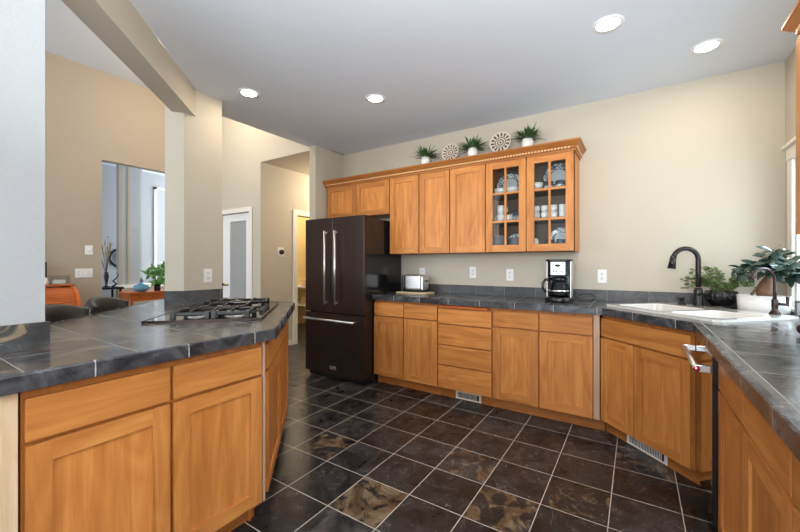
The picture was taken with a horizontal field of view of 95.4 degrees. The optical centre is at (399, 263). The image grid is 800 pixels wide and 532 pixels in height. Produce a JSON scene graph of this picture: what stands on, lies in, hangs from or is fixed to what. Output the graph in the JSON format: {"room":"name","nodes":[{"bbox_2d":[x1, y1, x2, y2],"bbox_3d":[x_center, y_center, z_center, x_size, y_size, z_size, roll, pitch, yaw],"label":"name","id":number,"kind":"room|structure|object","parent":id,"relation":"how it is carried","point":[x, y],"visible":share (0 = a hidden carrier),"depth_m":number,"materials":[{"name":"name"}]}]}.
{"room":"kitchen","nodes":[
{"label":"kitchen","id":0,"kind":"room"},
{"bbox_2d":[0,0,44,325],"bbox_3d":[-2.161,-0.091,0.354,0.110,2.742,2.640,0,0,33],"label":"wall","id":1,"kind":"structure","parent":0,"point":[22,22],"depth_m":1.38,"materials":[{"name":"grey paint"}]},
{"bbox_2d":[0,321,49,353],"bbox_3d":[-1.588,0.278,1.122,0.012,0.100,0.752,0,0,33],"label":"backsplash","id":2,"kind":"structure","parent":1,"relation":"attached to","point":[27,336],"depth_m":1.37,"materials":[{"name":"tile"}]},
{"bbox_2d":[61,0,195,116],"bbox_3d":[-1.490,-1.351,1.589,0.157,0.222,3.000,0,0,-12],"label":"beam","id":3,"kind":"structure","parent":1,"relation":"attached to","point":[118,24],"depth_m":2.18,"materials":[{"name":"beige paint"}]},
{"bbox_2d":[45,0,164,87],"bbox_3d":[-3.155,-2.620,1.751,5.400,0.100,7.500,0,0,33],"label":"ceiling","id":4,"kind":"structure","parent":0,"point":[67,36],"depth_m":4.27,"materials":[{"name":"paint"}]},
{"bbox_2d":[116,164,141,284],"bbox_3d":[-5.484,-0.370,7.383,0.240,3.300,0.450,0,0,33],"label":"column","id":5,"kind":"structure","parent":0,"point":[135,173],"depth_m":7.31,"materials":[{"name":"grey paint"}]},
{"bbox_2d":[102,164,164,297],"bbox_3d":[-4.763,-0.370,6.730,3.080,3.300,6.100,0,0,33],"label":"wall","id":6,"kind":"structure","parent":0,"point":[149,180],"depth_m":8.03,"materials":[{"name":"grey paint"}]},
{"bbox_2d":[109,249,115,265],"bbox_3d":[-5.872,-0.120,7.641,0.024,0.400,0.400,0,0,33],"label":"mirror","id":7,"kind":"object","parent":6,"relation":"attached to","point":[112,257],"visible":0.36,"depth_m":7.54,"materials":[{"name":"black metal"}]},
{"bbox_2d":[119,165,129,284],"bbox_3d":[-5.454,-0.800,7.200,0.010,2.440,0.185,0,0,33],"label":"trim","id":8,"kind":"structure","parent":6,"relation":"attached to","point":[120,166],"depth_m":7.16,"materials":[{"name":"beige paint"}]},
{"bbox_2d":[108,283,164,287],"bbox_3d":[-5.116,0.450,8.050,0.450,0.060,2.070,0,0,33],"label":"trim","id":9,"kind":"structure","parent":6,"relation":"attached to","point":[149,284],"depth_m":7.28,"materials":[{"name":"white paint"}]},
{"bbox_2d":[116,286,164,305],"bbox_3d":[-5.074,0.882,8.023,0.450,0.795,2.070,0,0,33],"label":"trim","id":10,"kind":"structure","parent":6,"relation":"attached to","point":[162,287],"depth_m":7.26,"materials":[{"name":"beige paint"}]},
{"bbox_2d":[154,187,164,279],"bbox_3d":[-5.223,-0.670,8.638,0.030,2.100,1.100,0,0,33],"label":"window","id":11,"kind":"structure","parent":6,"relation":"in","point":[155,188],"depth_m":8.19,"materials":[{"name":"white paint"}]},
{"bbox_2d":[102,162,164,175],"bbox_3d":[-4.763,-2.070,6.730,3.080,0.100,6.100,0,0,33],"label":"ceiling","id":12,"kind":"structure","parent":0,"point":[105,163],"depth_m":7.99,"materials":[{"name":"paint"}]},
{"bbox_2d":[45,51,308,323],"bbox_3d":[-4.429,-0.645,4.307,0.120,3.850,10.400,0,0,33],"label":"wall","id":13,"kind":"structure","parent":0,"point":[93,117],"depth_m":4.74,"materials":[{"name":"beige paint"}]},
{"bbox_2d":[75,268,92,277],"bbox_3d":[-4.088,0.123,4.711,0.010,0.115,0.180,0,0,33],"label":"light switch","id":14,"kind":"object","parent":13,"relation":"attached to","point":[79,273],"visible":1,"depth_m":4.70,"materials":[{"name":"white paint"}]},
{"bbox_2d":[85,245,92,254],"bbox_3d":[-4.056,-0.176,4.751,0.021,0.120,0.085,0,0,33],"label":"light switch","id":15,"kind":"object","parent":13,"relation":"attached to","point":[88,248],"visible":1,"depth_m":4.75,"materials":[{"name":"white paint"}]},
{"bbox_3d":[-1.759,0.815,7.343,1.049,0.030,0.600,0,0,33],"label":"closet shelf","id":16,"kind":"object","parent":13,"relation":"attached to","visible":0},
{"bbox_2d":[301,297,305,303],"bbox_3d":[-1.668,0.735,7.254,0.500,0.129,0.350,0,0,33],"label":"storage box","id":17,"kind":"object","parent":16,"relation":"on","point":[303,299],"visible":0.2,"depth_m":7.20,"materials":[{"name":"brown wood"}]},
{"bbox_2d":[165,50,221,290],"bbox_3d":[-1.916,-0.620,3.219,0.480,3.800,0.427,0,0,33],"label":"wall pillar","id":18,"kind":"structure","parent":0,"point":[193,145],"depth_m":3.06,"materials":[{"name":"beige paint"}]},
{"bbox_2d":[164,289,222,303],"bbox_3d":[-1.727,0.277,3.083,0.448,0.104,0.086,0,0,-44],"label":"backsplash","id":19,"kind":"structure","parent":18,"relation":"attached to","point":[192,296],"depth_m":3.03,"materials":[{"name":"stone"}]},
{"bbox_2d":[204,269,211,282],"bbox_3d":[-1.665,0.105,3.156,0.009,0.118,0.072,0,0,33],"label":"power outlet","id":20,"kind":"object","parent":18,"relation":"attached to","point":[207,272],"visible":1,"depth_m":3.15,"materials":[{"name":"white paint"}]},
{"bbox_2d":[222,116,308,297],"bbox_3d":[-2.119,-0.645,5.394,2.570,3.850,0.120,0,0,33],"label":"wall","id":21,"kind":"structure","parent":0,"point":[247,151],"depth_m":5.34,"materials":[{"name":"beige paint"}]},
{"bbox_2d":[222,213,248,297],"bbox_3d":[-2.521,0.255,5.592,0.740,2.036,0.107,0,0,33],"label":"door","id":22,"kind":"structure","parent":21,"relation":"in","point":[235,226],"depth_m":5.63,"materials":[{"name":"white paint"}]},
{"bbox_2d":[222,206,252,297],"bbox_3d":[-2.534,0.220,5.581,0.876,2.120,0.020,0,0,33],"label":"trim","id":23,"kind":"structure","parent":21,"relation":"attached to","point":[244,209],"depth_m":5.35,"materials":[{"name":"white wood"}]},
{"bbox_2d":[268,164,308,339],"bbox_3d":[-1.189,-0.091,6.633,0.120,2.743,2.970,0,0,33],"label":"wall","id":24,"kind":"structure","parent":0,"point":[288,190],"depth_m":5.58,"materials":[{"name":"beige paint"}]},
{"bbox_2d":[278,247,283,256],"bbox_3d":[-1.807,-0.175,5.539,0.035,0.140,0.110,0,0,33],"label":"thermostat","id":25,"kind":"object","parent":24,"relation":"attached to","point":[280,249],"visible":1,"depth_m":5.54,"materials":[{"name":"white paint"}]},
{"bbox_2d":[293,209,308,344],"bbox_3d":[-1.421,0.212,6.147,0.020,2.135,0.977,0,0,33],"label":"trim","id":26,"kind":"structure","parent":24,"relation":"attached to","point":[296,213],"depth_m":5.77,"materials":[{"name":"white wood"}]},
{"bbox_2d":[309,145,343,310],"bbox_3d":[-0.947,-0.091,4.738,0.110,2.743,0.515,0,0,33],"label":"wall","id":27,"kind":"structure","parent":0,"point":[324,164],"depth_m":4.56,"materials":[{"name":"beige paint"}]},
{"bbox_2d":[130,0,798,174],"bbox_3d":[-1.303,-2.017,2.814,7.550,1.107,9.700,0,0,33],"label":"ceiling","id":28,"kind":"structure","parent":0,"point":[439,67],"depth_m":2.56,"materials":[{"name":"paint"}]},
{"bbox_2d":[238,88,259,97],"bbox_3d":[-1.296,-1.459,3.124,0.174,0.006,0.174,0,0,33],"label":"recessed light","id":29,"kind":"object","parent":28,"relation":"in","point":[249,93],"visible":1,"depth_m":3.12,"materials":[{"name":"white paint"}]},
{"bbox_2d":[366,94,384,102],"bbox_3d":[-0.217,-1.459,3.227,0.174,0.006,0.174,0,0,33],"label":"recessed light","id":30,"kind":"object","parent":28,"relation":"in","point":[373,98],"visible":1,"depth_m":3.22,"materials":[{"name":"white paint"}]},
{"bbox_2d":[592,14,624,33],"bbox_3d":[1.270,-1.459,2.224,0.174,0.006,0.174,0,0,33],"label":"recessed light","id":31,"kind":"object","parent":28,"relation":"in","point":[609,23],"visible":1,"depth_m":2.22,"materials":[{"name":"white paint"}]},
{"bbox_2d":[690,39,723,54],"bbox_3d":[2.066,-1.459,2.455,0.174,0.006,0.174,0,0,33],"label":"recessed light","id":32,"kind":"object","parent":28,"relation":"in","point":[707,46],"visible":1,"depth_m":2.45,"materials":[{"name":"white paint"}]},
{"bbox_2d":[230,323,717,531],"bbox_3d":[-3.192,1.280,4.495,12.524,0.001,10.645,0,0,33],"label":"floor","id":33,"kind":"structure","parent":0,"point":[377,456],"depth_m":2.20,"materials":[{"name":"tile"}]},
{"bbox_2d":[0,393,17,531],"bbox_3d":[-1.238,0.833,0.990,0.044,0.892,0.272,0,0,33],"label":"end panel","id":34,"kind":"object","parent":33,"relation":"on","point":[8,403],"visible":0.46,"depth_m":1.08,"materials":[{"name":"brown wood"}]},
{"bbox_2d":[45,283,80,305],"bbox_3d":[-4.275,0.748,3.790,0.660,1.005,1.360,0,0,33],"label":"desk","id":35,"kind":"object","parent":33,"relation":"on","point":[67,293],"visible":0.13,"depth_m":4.15,"materials":[{"name":"orange wood"}]},
{"bbox_2d":[52,275,69,283],"bbox_3d":[-4.057,0.192,4.328,0.120,0.106,0.180,0,0,33],"label":"glass box","id":36,"kind":"object","parent":35,"relation":"on","point":[53,281],"visible":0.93,"depth_m":4.30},
{"bbox_2d":[45,304,88,322],"bbox_3d":[-1.952,0.765,2.224,0.434,1.029,0.490,0,0,-12],"label":"bar stool","id":37,"kind":"object","parent":33,"relation":"on","point":[53,312],"visible":0.1,"depth_m":2.27,"materials":[{"name":"leather"}]},
{"bbox_2d":[84,297,128,314],"bbox_3d":[-2.058,0.765,2.722,0.434,1.029,0.490,0,0,-12],"label":"bar stool","id":38,"kind":"object","parent":33,"relation":"on","point":[96,304],"visible":0.15,"depth_m":2.72,"materials":[{"name":"leather"}]},
{"bbox_2d":[102,286,123,297],"bbox_3d":[-5.587,0.859,6.729,0.440,0.838,0.660,0,0,33],"label":"console table","id":39,"kind":"object","parent":33,"relation":"on","point":[111,288],"visible":0.18,"depth_m":6.85,"materials":[{"name":"black metal"}]},
{"bbox_2d":[102,236,112,286],"bbox_3d":[-5.452,-0.042,6.835,0.388,0.963,0.502,0,0,6],"label":"vase","id":40,"kind":"object","parent":39,"relation":"on","point":[106,274],"visible":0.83,"depth_m":6.81,"materials":[{"name":"black ceramic"}]},
{"bbox_2d":[117,289,164,305],"bbox_3d":[-4.592,0.891,6.792,0.500,0.773,0.970,0,0,33],"label":"side table","id":41,"kind":"object","parent":33,"relation":"on","point":[132,296],"visible":0.48,"depth_m":6.47,"materials":[{"name":"orange wood"}]},
{"bbox_2d":[133,277,149,291],"bbox_3d":[-4.641,0.371,6.532,0.255,0.266,0.255,0,0,33],"label":"vase","id":42,"kind":"object","parent":41,"relation":"on","point":[141,287],"visible":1,"depth_m":6.47,"materials":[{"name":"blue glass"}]},
{"bbox_2d":[140,261,164,290],"bbox_3d":[-4.436,0.230,6.761,0.453,0.549,0.519,0,0,-2],"label":"potted plant","id":43,"kind":"object","parent":41,"relation":"on","point":[160,270],"visible":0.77,"depth_m":6.63,"materials":[{"name":"green plant"}]},
{"bbox_2d":[18,341,264,531],"bbox_3d":[-1.060,0.832,1.558,0.375,0.895,0.858,0,0,33],"label":"base cabinet","id":44,"kind":"object","parent":33,"relation":"on","point":[178,445],"visible":0.98,"depth_m":1.39,"materials":[{"name":"brown wood"}]},
{"bbox_2d":[248,321,287,520],"bbox_3d":[-0.932,0.832,2.395,0.280,0.895,1.220,0,0,-12],"label":"base cabinet","id":45,"kind":"object","parent":33,"relation":"on","point":[276,350],"visible":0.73,"depth_m":2.17,"materials":[{"name":"brown wood"}]},
{"bbox_2d":[0,297,294,396],"bbox_3d":[-1.694,0.355,2.197,2.172,0.053,2.348,0,0,33],"label":"countertop","id":46,"kind":"structure","parent":45,"relation":"on","point":[115,340],"depth_m":1.54,"materials":[{"name":"tile"}]},
{"bbox_2d":[141,297,278,323],"bbox_3d":[-1.204,0.298,2.484,0.622,0.062,0.872,0,0,-12],"label":"cooktop","id":47,"kind":"object","parent":46,"relation":"in","point":[239,309],"visible":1,"depth_m":2.19,"materials":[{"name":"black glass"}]},
{"bbox_2d":[303,215,400,384],"bbox_3d":[-0.547,0.384,4.250,0.862,1.788,0.807,0,0,33],"label":"refrigerator","id":48,"kind":"object","parent":33,"relation":"on","point":[349,260],"visible":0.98,"depth_m":3.92,"materials":[{"name":"black metal"}]},
{"bbox_2d":[374,300,440,394],"bbox_3d":[0.191,0.832,3.918,0.761,0.895,0.560,0,0,33],"label":"base cabinet","id":49,"kind":"object","parent":33,"relation":"on","point":[406,343],"visible":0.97,"depth_m":3.68,"materials":[{"name":"brown wood"}]},
{"bbox_2d":[372,292,799,460],"bbox_3d":[0.456,0.355,2.038,3.256,0.053,3.515,0,0,33],"label":"countertop","id":50,"kind":"structure","parent":49,"relation":"on","point":[762,358],"depth_m":1.55,"materials":[{"name":"tile"}]},
{"bbox_2d":[396,291,433,293],"bbox_3d":[0.170,0.323,4.063,0.380,0.014,0.200,0,0,33],"label":"cutting board","id":51,"kind":"object","parent":50,"relation":"on","point":[398,291],"visible":0.76,"depth_m":3.96,"materials":[{"name":"brown wood"}]},
{"bbox_2d":[402,274,428,291],"bbox_3d":[0.182,0.219,4.079,0.293,0.192,0.156,0,0,33],"label":"toaster","id":52,"kind":"object","parent":51,"relation":"on","point":[410,282],"visible":1,"depth_m":4.02,"materials":[{"name":"silver metal"}]},
{"bbox_2d":[541,259,595,302],"bbox_3d":[1.472,0.146,3.172,0.404,0.366,0.312,0,0,31],"label":"coffee maker","id":53,"kind":"object","parent":50,"relation":"on","point":[559,272],"visible":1,"depth_m":3.11,"materials":[{"name":"black plastic"}]},
{"bbox_2d":[667,246,709,305],"bbox_3d":[2.143,0.093,2.719,0.250,0.443,0.104,0,0,27],"label":"faucet","id":54,"kind":"object","parent":50,"relation":"on","point":[698,294],"visible":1,"depth_m":2.70,"materials":[{"name":"black metal"}]},
{"bbox_2d":[607,302,798,322],"bbox_3d":[1.990,0.417,2.497,0.640,0.204,0.840,0,0,-12],"label":"sink","id":55,"kind":"object","parent":50,"relation":"in","point":[704,313],"visible":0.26,"depth_m":2.42,"materials":[{"name":"ceramic"}]},
{"bbox_2d":[676,296,685,304],"bbox_3d":[2.168,0.284,2.807,0.059,0.062,0.048,0,0,33],"label":"soap dispenser","id":56,"kind":"object","parent":55,"relation":"on","point":[681,298],"visible":1,"depth_m":2.79,"materials":[{"name":"black plastic"}]},
{"bbox_2d":[680,265,755,308],"bbox_3d":[2.400,0.171,2.716,0.503,0.317,0.232,0,0,33],"label":"potted plant","id":57,"kind":"object","parent":50,"relation":"on","point":[721,294],"visible":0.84,"depth_m":2.70,"materials":[{"name":"green plant"}]},
{"bbox_2d":[727,245,799,314],"bbox_3d":[2.422,0.105,2.368,0.326,0.450,0.445,0,0,-28],"label":"potted plant","id":58,"kind":"object","parent":50,"relation":"on","point":[778,261],"visible":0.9,"depth_m":2.39,"materials":[{"name":"green plant"}]},
{"bbox_2d":[749,267,789,314],"bbox_3d":[2.278,0.169,2.263,0.223,0.292,0.068,0,0,7],"label":"faucet","id":59,"kind":"object","parent":50,"relation":"on","point":[775,304],"visible":1,"depth_m":2.25,"materials":[{"name":"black metal"}]},
{"bbox_2d":[794,301,799,316],"bbox_3d":[2.462,0.280,2.224,0.070,0.100,0.012,0,0,45],"label":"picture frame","id":60,"kind":"object","parent":50,"relation":"on","point":[796,303],"visible":0.92,"depth_m":2.24,"materials":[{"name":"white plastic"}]},
{"bbox_2d":[797,303,799,314],"bbox_3d":[2.462,0.280,2.224,0.050,0.076,0.004,0,0,45],"label":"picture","id":61,"kind":"object","parent":60,"relation":"attached to","point":[798,304],"depth_m":2.24},
{"bbox_2d":[438,304,494,406],"bbox_3d":[0.728,0.832,3.556,0.534,0.895,0.582,0,0,33],"label":"base cabinet","id":62,"kind":"object","parent":33,"relation":"on","point":[465,333],"visible":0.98,"depth_m":3.31,"materials":[{"name":"brown wood"}]},
{"bbox_2d":[456,390,480,402],"bbox_3d":[0.635,1.235,3.382,0.250,0.078,0.004,0,0,33],"label":"floor register","id":63,"kind":"object","parent":62,"relation":"attached to","point":[459,394],"visible":0.98,"depth_m":3.38,"materials":[{"name":"white metal"}]},
{"bbox_2d":[493,308,604,430],"bbox_3d":[1.319,0.832,3.186,0.855,0.895,0.560,0,0,33],"label":"base cabinet","id":64,"kind":"object","parent":33,"relation":"on","point":[546,364],"visible":0.95,"depth_m":2.94,"materials":[{"name":"brown wood"}]},
{"bbox_2d":[601,315,700,485],"bbox_3d":[1.751,0.832,2.445,0.340,0.895,0.756,0,0,-12],"label":"base cabinet","id":65,"kind":"object","parent":33,"relation":"on","point":[648,379],"visible":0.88,"depth_m":2.33,"materials":[{"name":"brown wood"}]},
{"bbox_2d":[627,435,667,465],"bbox_3d":[1.651,1.235,2.444,0.004,0.078,0.310,0,0,-12],"label":"floor register","id":66,"kind":"object","parent":65,"relation":"attached to","point":[641,446],"visible":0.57,"depth_m":2.42,"materials":[{"name":"white paint"}]},
{"bbox_2d":[681,335,719,528],"bbox_3d":[1.749,0.833,1.722,0.626,0.891,0.590,0,0,33],"label":"dishwasher","id":67,"kind":"object","parent":33,"relation":"on","point":[705,366],"visible":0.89,"depth_m":1.72,"materials":[{"name":"black plastic"}]},
{"bbox_2d":[718,363,796,531],"bbox_3d":[1.385,0.832,1.068,0.560,0.895,0.900,0,0,33],"label":"base cabinet","id":68,"kind":"object","parent":33,"relation":"on","point":[755,466],"visible":0.75,"depth_m":1.16,"materials":[{"name":"brown wood"}]},
{"bbox_2d":[792,454,799,531],"bbox_3d":[0.904,0.832,0.327,0.560,0.895,0.860,0,0,33],"label":"base cabinet","id":69,"kind":"object","parent":33,"relation":"on","point":[796,463],"visible":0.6,"depth_m":0.81,"materials":[{"name":"brown wood"}]},
{"bbox_2d":[344,61,784,295],"bbox_3d":[1.050,-0.091,3.820,4.500,2.743,0.120,0,0,33],"label":"wall","id":70,"kind":"structure","parent":0,"point":[699,164],"depth_m":3.02,"materials":[{"name":"beige paint"}]},
{"bbox_2d":[327,179,389,218],"bbox_3d":[-0.432,-0.762,4.504,0.969,0.405,0.344,0,0,33],"label":"upper cabinet","id":71,"kind":"object","parent":70,"relation":"attached to","point":[372,198],"visible":0.82,"depth_m":4.33,"materials":[{"name":"brown wood"}]},
{"bbox_2d":[322,137,585,188],"bbox_3d":[0.346,-0.997,3.966,2.972,0.087,0.398,0,0,33],"label":"crown molding","id":72,"kind":"structure","parent":71,"relation":"attached to","point":[576,144],"depth_m":3.54,"materials":[{"name":"brown wood"}]},
{"bbox_2d":[420,268,424,274],"bbox_3d":[0.260,0.110,4.255,0.072,0.118,0.009,0,0,33],"label":"power outlet","id":73,"kind":"object","parent":70,"relation":"attached to","point":[422,270],"visible":0.68,"depth_m":4.25,"materials":[{"name":"white paint"}]},
{"bbox_2d":[390,170,457,254],"bbox_3d":[0.285,-0.535,4.038,0.740,0.859,0.344,0,0,33],"label":"upper cabinet","id":74,"kind":"object","parent":70,"relation":"attached to","point":[419,203],"visible":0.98,"depth_m":3.88,"materials":[{"name":"brown wood"}]},
{"bbox_2d":[450,164,485,253],"bbox_3d":[0.754,-0.535,3.734,0.375,0.859,0.344,0,0,33],"label":"upper cabinet","id":75,"kind":"object","parent":70,"relation":"attached to","point":[467,184],"visible":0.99,"depth_m":3.59,"materials":[{"name":"brown wood"}]},
{"bbox_2d":[470,267,475,277],"bbox_3d":[0.783,0.095,3.915,0.072,0.118,0.009,0,0,33],"label":"power outlet","id":76,"kind":"object","parent":70,"relation":"attached to","point":[472,269],"visible":1,"depth_m":3.91,"materials":[{"name":"white paint"}]},
{"bbox_2d":[506,269,513,280],"bbox_3d":[1.117,0.115,3.699,0.072,0.118,0.009,0,0,33],"label":"power outlet","id":77,"kind":"object","parent":70,"relation":"attached to","point":[509,272],"visible":1,"depth_m":3.69,"materials":[{"name":"white paint"}]},
{"bbox_2d":[486,150,578,252],"bbox_3d":[1.236,-0.535,3.421,0.773,0.859,0.344,0,0,33],"label":"upper cabinet","id":78,"kind":"object","parent":70,"relation":"attached to","point":[530,170],"visible":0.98,"depth_m":3.30,"materials":[{"name":"brown wood"}]},
{"bbox_2d":[494,188,503,192],"bbox_3d":[0.976,-0.694,3.540,0.124,0.060,0.124,0,0,33],"label":"bowl","id":79,"kind":"object","parent":78,"relation":"on","point":[496,190],"visible":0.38,"depth_m":3.49,"materials":[{"name":"white ceramic"}]},
{"bbox_2d":[495,214,503,220],"bbox_3d":[0.970,-0.438,3.528,0.094,0.075,0.076,0,0,14],"label":"cup","id":80,"kind":"object","parent":78,"relation":"on","point":[500,217],"visible":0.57,"depth_m":3.50,"materials":[{"name":"white ceramic"}]},
{"bbox_2d":[497,205,507,213],"bbox_3d":[0.987,-0.515,3.529,0.094,0.085,0.076,0,0,-17],"label":"cup","id":81,"kind":"object","parent":80,"relation":"on","point":[500,209],"visible":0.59,"depth_m":3.50,"materials":[{"name":"white ceramic"}]},
{"bbox_2d":[497,173,518,187],"bbox_3d":[1.087,-0.783,3.601,0.264,0.227,0.049,0,0,34],"label":"plate","id":82,"kind":"object","parent":78,"relation":"on","point":[512,178],"visible":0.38,"depth_m":3.61,"materials":[{"name":"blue ceramic"}]},
{"bbox_2d":[507,186,518,191],"bbox_3d":[1.080,-0.694,3.472,0.124,0.060,0.124,0,0,33],"label":"bowl","id":83,"kind":"object","parent":78,"relation":"on","point":[512,188],"visible":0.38,"depth_m":3.42,"materials":[{"name":"white ceramic"}]},
{"bbox_2d":[508,233,518,243],"bbox_3d":[1.139,-0.215,3.562,0.170,0.168,0.041,0,0,34],"label":"plate","id":84,"kind":"object","parent":78,"relation":"in","point":[514,234],"visible":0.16,"depth_m":3.58,"materials":[{"name":"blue ceramic"}]},
{"bbox_2d":[511,210,518,219],"bbox_3d":[1.101,-0.448,3.431,0.080,0.095,0.098,0,0,-4],"label":"cup","id":85,"kind":"object","parent":78,"relation":"on","point":[515,213],"visible":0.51,"depth_m":3.39,"materials":[{"name":"blue ceramic"}]},
{"bbox_2d":[493,188,565,200],"bbox_3d":[1.245,-0.654,3.434,0.735,0.018,0.286,0,0,33],"label":"shelf","id":86,"kind":"object","parent":78,"relation":"attached to","point":[555,193],"depth_m":3.45,"materials":[{"name":"brown wood"}]},
{"bbox_2d":[493,219,565,225],"bbox_3d":[1.245,-0.391,3.434,0.735,0.018,0.286,0,0,33],"label":"shelf","id":87,"kind":"object","parent":78,"relation":"attached to","point":[556,222],"depth_m":3.44,"materials":[{"name":"brown wood"}]},
{"bbox_2d":[535,182,542,188],"bbox_3d":[1.254,-0.699,3.335,0.110,0.070,0.110,0,0,33],"label":"bowl","id":88,"kind":"object","parent":78,"relation":"on","point":[538,185],"visible":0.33,"depth_m":3.29,"materials":[{"name":"white ceramic"}]},
{"bbox_2d":[541,212,547,217],"bbox_3d":[1.307,-0.430,3.290,0.068,0.060,0.085,0,0,38],"label":"cup","id":89,"kind":"object","parent":78,"relation":"on","point":[543,214],"visible":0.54,"depth_m":3.27,"materials":[{"name":"white ceramic"}]},
{"bbox_2d":[541,205,547,211],"bbox_3d":[1.307,-0.492,3.290,0.068,0.060,0.085,0,0,38],"label":"cup","id":90,"kind":"object","parent":89,"relation":"on","point":[544,208],"visible":0.78,"depth_m":3.27,"materials":[{"name":"white ceramic"}]},
{"bbox_2d":[543,181,552,187],"bbox_3d":[1.329,-0.699,3.283,0.103,0.070,0.084,0,0,13],"label":"cup","id":91,"kind":"object","parent":78,"relation":"on","point":[545,184],"visible":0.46,"depth_m":3.25,"materials":[{"name":"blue ceramic"}]},
{"bbox_2d":[543,162,565,186],"bbox_3d":[1.459,-0.803,3.358,0.270,0.267,0.054,0,0,34],"label":"plate","id":92,"kind":"object","parent":78,"relation":"on","point":[558,170],"visible":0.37,"depth_m":3.38,"materials":[{"name":"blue ceramic"}]},
{"bbox_2d":[551,211,557,216],"bbox_3d":[1.370,-0.430,3.250,0.068,0.060,0.085,0,0,38],"label":"cup","id":93,"kind":"object","parent":78,"relation":"on","point":[553,214],"visible":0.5,"depth_m":3.23,"materials":[{"name":"white ceramic"}]},
{"bbox_2d":[551,204,557,211],"bbox_3d":[1.370,-0.492,3.250,0.068,0.060,0.085,0,0,38],"label":"cup","id":94,"kind":"object","parent":93,"relation":"on","point":[554,207],"visible":0.8,"depth_m":3.23,"materials":[{"name":"white ceramic"}]},
{"bbox_2d":[551,227,565,243],"bbox_3d":[1.481,-0.234,3.345,0.210,0.207,0.046,0,0,34],"label":"plate","id":95,"kind":"object","parent":78,"relation":"in","point":[560,232],"visible":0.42,"depth_m":3.37,"materials":[{"name":"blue ceramic"}]},
{"bbox_2d":[555,180,565,186],"bbox_3d":[1.431,-0.699,3.228,0.103,0.070,0.084,0,0,-12],"label":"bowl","id":96,"kind":"object","parent":78,"relation":"on","point":[558,183],"visible":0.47,"depth_m":3.19,"materials":[{"name":"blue ceramic"}]},
{"bbox_2d":[556,239,565,243],"bbox_3d":[1.430,-0.170,3.221,0.084,0.090,0.084,0,0,33],"label":"bowl","id":97,"kind":"object","parent":78,"relation":"in","point":[558,240],"visible":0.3,"depth_m":3.19,"materials":[{"name":"blue ceramic"}]},
{"bbox_3d":[1.248,-0.430,3.325,0.068,0.060,0.093,0,0,6],"label":"cup","id":98,"kind":"object","parent":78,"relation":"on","visible":0},
{"bbox_2d":[535,206,539,212],"bbox_3d":[1.244,-0.492,3.331,0.068,0.060,0.085,0,0,38],"label":"cup","id":99,"kind":"object","parent":98,"relation":"on","point":[537,208],"visible":0.67,"depth_m":3.31,"materials":[{"name":"white ceramic"}]},
{"bbox_3d":[0.385,-1.023,4.017,2.810,0.113,0.267,0,0,33],"label":"deck","id":100,"kind":"object","parent":78,"relation":"on","visible":0},
{"bbox_2d":[412,145,441,163],"bbox_3d":[0.292,-1.191,4.033,0.362,0.220,0.347,0,0,33],"label":"potted plant","id":101,"kind":"object","parent":100,"relation":"on","point":[425,156],"visible":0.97,"depth_m":3.98,"materials":[{"name":"green plant"}]},
{"bbox_2d":[442,143,458,159],"bbox_3d":[0.535,-1.187,3.881,0.196,0.194,0.043,0,0,33],"label":"decorative plate","id":102,"kind":"object","parent":100,"relation":"on","point":[450,151],"visible":0.92,"depth_m":3.89,"materials":[{"name":"ceramic"}]},
{"bbox_2d":[457,135,489,155],"bbox_3d":[0.741,-1.190,3.717,0.364,0.217,0.328,0,0,33],"label":"potted plant","id":103,"kind":"object","parent":100,"relation":"on","point":[472,147],"visible":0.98,"depth_m":3.68,"materials":[{"name":"green plant"}]},
{"bbox_2d":[489,131,510,151],"bbox_3d":[0.987,-1.197,3.585,0.216,0.214,0.047,0,0,33],"label":"decorative plate","id":104,"kind":"object","parent":100,"relation":"on","point":[501,140],"visible":0.94,"depth_m":3.59,"materials":[{"name":"ceramic"}]},
{"bbox_2d":[511,121,544,146],"bbox_3d":[1.198,-1.191,3.441,0.348,0.219,0.369,0,0,33],"label":"potted plant","id":105,"kind":"object","parent":100,"relation":"on","point":[527,138],"visible":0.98,"depth_m":3.38,"materials":[{"name":"green plant"}]},
{"bbox_2d":[428,284,736,304],"bbox_3d":[1.410,0.282,3.506,3.250,0.094,0.011,0,0,33],"label":"backsplash","id":106,"kind":"structure","parent":70,"relation":"attached to","point":[605,295],"depth_m":3.32,"materials":[{"name":"stone"}]},
{"bbox_2d":[597,270,606,282],"bbox_3d":[1.804,0.114,3.252,0.072,0.118,0.009,0,0,33],"label":"power outlet","id":107,"kind":"object","parent":70,"relation":"attached to","point":[601,274],"visible":1,"depth_m":3.25,"materials":[{"name":"white plastic"}]},
{"bbox_2d":[785,47,795,295],"bbox_3d":[0.950,-0.091,-0.310,0.130,2.743,6.915,0,0,33],"label":"wall","id":108,"kind":"structure","parent":0,"point":[790,62],"depth_m":2.55,"materials":[{"name":"beige paint"}]},
{"bbox_2d":[781,136,795,306],"bbox_3d":[2.343,-0.255,1.996,0.045,1.130,1.340,0,0,33],"label":"trim","id":109,"kind":"structure","parent":108,"relation":"attached to","point":[790,147],"depth_m":2.46,"materials":[{"name":"white wood"}]},
{"bbox_2d":[796,234,799,300],"bbox_3d":[2.416,-0.210,1.948,0.130,1.000,1.100,0,0,33],"label":"window","id":110,"kind":"structure","parent":108,"relation":"attached to","point":[797,235],"depth_m":2.43,"materials":[{"name":"white paint"}]},
{"bbox_2d":[796,36,799,234],"bbox_3d":[1.453,-0.542,0.887,0.327,0.845,1.400,0,0,33],"label":"upper cabinet","id":111,"kind":"object","parent":108,"relation":"attached to","point":[798,38],"visible":1,"depth_m":1.53,"materials":[{"name":"brown wood"}]},
{"bbox_2d":[781,0,799,35],"bbox_3d":[1.445,-0.997,0.908,0.362,0.087,1.438,0,0,33],"label":"crown molding","id":112,"kind":"structure","parent":111,"relation":"attached to","point":[792,23],"depth_m":1.52,"materials":[{"name":"brown wood"}]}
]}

